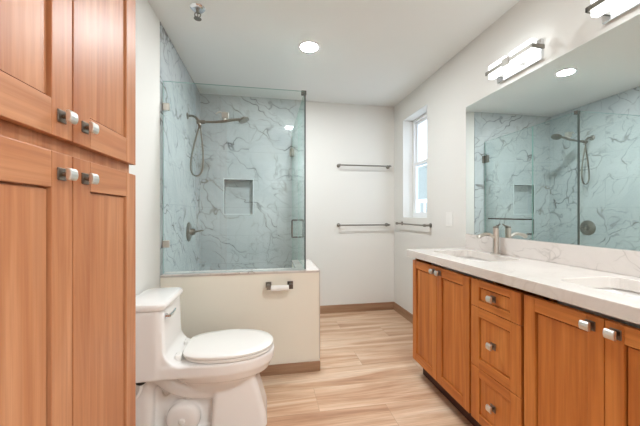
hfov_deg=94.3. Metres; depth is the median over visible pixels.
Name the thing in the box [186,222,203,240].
shower valve
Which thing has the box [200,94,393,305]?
wall
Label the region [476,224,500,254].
faucet
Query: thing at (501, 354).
vanity cabinet
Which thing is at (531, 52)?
vanity light
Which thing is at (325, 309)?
baseboard
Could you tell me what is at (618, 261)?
backsplash
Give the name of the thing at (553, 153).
wall mirror
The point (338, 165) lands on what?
towel bar
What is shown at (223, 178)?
niche
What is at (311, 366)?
baseboard
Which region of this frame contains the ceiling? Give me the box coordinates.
[148,0,519,106]
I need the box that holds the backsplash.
[465,234,639,276]
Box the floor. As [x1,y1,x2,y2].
[261,310,472,425]
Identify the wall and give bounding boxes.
[129,0,199,295]
[160,263,319,364]
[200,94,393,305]
[394,0,639,313]
[418,165,426,211]
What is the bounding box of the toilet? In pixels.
[136,287,273,425]
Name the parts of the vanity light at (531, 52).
lamp shade, lamp shade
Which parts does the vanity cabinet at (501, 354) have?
panel, door, knob, panel, door, knob, knob, knob, panel, panel, panel, drawer, drawer, drawer, panel, door, knob, knob, door, panel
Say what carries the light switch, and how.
attached to the wall at (564, 26)
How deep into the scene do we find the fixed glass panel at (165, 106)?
2.04 m
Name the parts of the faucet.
spout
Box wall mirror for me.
[466,14,639,250]
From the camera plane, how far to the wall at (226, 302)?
2.11 m
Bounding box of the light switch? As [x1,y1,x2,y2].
[446,212,451,226]
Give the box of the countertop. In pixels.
[407,248,639,324]
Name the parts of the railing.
rail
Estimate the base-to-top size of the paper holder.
0.049 m
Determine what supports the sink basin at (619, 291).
in the countertop
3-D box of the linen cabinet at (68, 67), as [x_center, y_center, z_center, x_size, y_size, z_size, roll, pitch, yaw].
[-0.731,-0.057,0.760,0.237,2.410,0.752,0,0,-10]
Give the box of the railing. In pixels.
[418,199,426,211]
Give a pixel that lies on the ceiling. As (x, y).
(371, 52)
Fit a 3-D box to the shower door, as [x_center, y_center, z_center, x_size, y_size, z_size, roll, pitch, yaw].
[-0.253,0.062,3.013,0.126,1.948,0.698,0,0,-10]
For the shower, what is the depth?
2.69 m
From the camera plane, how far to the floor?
2.00 m
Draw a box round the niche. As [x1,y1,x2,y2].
[223,178,253,214]
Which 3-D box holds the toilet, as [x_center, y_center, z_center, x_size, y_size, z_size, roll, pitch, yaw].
[-0.634,0.799,1.655,0.748,0.718,0.374,0,0,-10]
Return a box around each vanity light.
[485,38,544,83]
[585,0,639,24]
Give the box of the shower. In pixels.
[186,111,248,176]
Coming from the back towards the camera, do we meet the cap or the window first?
the window
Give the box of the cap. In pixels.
[160,260,319,275]
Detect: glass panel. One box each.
[162,81,303,273]
[298,90,305,268]
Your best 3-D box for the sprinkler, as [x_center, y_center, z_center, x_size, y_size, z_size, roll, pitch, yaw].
[-0.766,-1.256,1.860,0.092,0.071,0.092,0,0,-10]
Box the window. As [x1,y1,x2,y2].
[413,113,426,217]
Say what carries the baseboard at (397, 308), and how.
attached to the wall at (564, 26)
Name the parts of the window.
sash, sash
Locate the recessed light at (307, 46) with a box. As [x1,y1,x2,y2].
[298,40,319,52]
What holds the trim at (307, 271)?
attached to the wall at (226, 302)
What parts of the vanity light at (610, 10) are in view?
lamp shade, plate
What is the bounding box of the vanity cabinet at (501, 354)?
[413,258,639,425]
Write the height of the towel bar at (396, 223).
0.044 m
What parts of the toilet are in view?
tank lid, flush lever, seat lid, seat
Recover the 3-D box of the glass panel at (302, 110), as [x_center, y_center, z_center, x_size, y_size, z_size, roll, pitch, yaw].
[-0.158,-0.256,2.433,0.038,1.332,0.466,0,0,-10]
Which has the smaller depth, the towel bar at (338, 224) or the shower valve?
the shower valve
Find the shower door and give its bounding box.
[290,114,297,259]
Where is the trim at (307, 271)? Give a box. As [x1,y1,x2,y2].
[160,271,319,357]
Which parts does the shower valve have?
valve plate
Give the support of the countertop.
on the vanity cabinet at (501, 354)
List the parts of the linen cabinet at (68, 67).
panel, panel, door, door, knob, knob, knob, knob, door, door, panel, panel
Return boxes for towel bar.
[337,164,390,168]
[337,223,389,226]
[395,222,431,227]
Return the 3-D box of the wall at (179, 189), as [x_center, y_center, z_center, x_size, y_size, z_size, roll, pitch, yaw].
[-0.986,-0.072,0.993,0.180,2.440,4.800,0,0,-10]
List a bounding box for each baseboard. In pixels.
[260,361,319,375]
[320,302,393,313]
[394,302,412,323]
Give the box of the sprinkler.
[190,2,205,20]
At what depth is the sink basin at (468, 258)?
1.84 m
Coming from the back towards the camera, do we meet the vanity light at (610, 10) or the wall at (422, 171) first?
the wall at (422, 171)
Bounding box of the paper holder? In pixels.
[266,281,292,290]
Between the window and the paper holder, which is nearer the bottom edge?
the paper holder
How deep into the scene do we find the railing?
5.02 m
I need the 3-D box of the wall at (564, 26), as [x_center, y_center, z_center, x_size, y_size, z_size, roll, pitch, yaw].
[1.386,-0.072,1.322,0.180,2.440,4.620,0,0,-10]
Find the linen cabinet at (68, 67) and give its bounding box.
[0,0,135,425]
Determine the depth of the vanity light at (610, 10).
1.28 m
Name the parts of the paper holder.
post, post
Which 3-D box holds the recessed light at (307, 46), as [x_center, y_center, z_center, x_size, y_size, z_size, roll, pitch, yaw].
[-0.085,-1.290,2.295,0.176,0.007,0.176,0,0,-10]
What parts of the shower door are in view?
pull handle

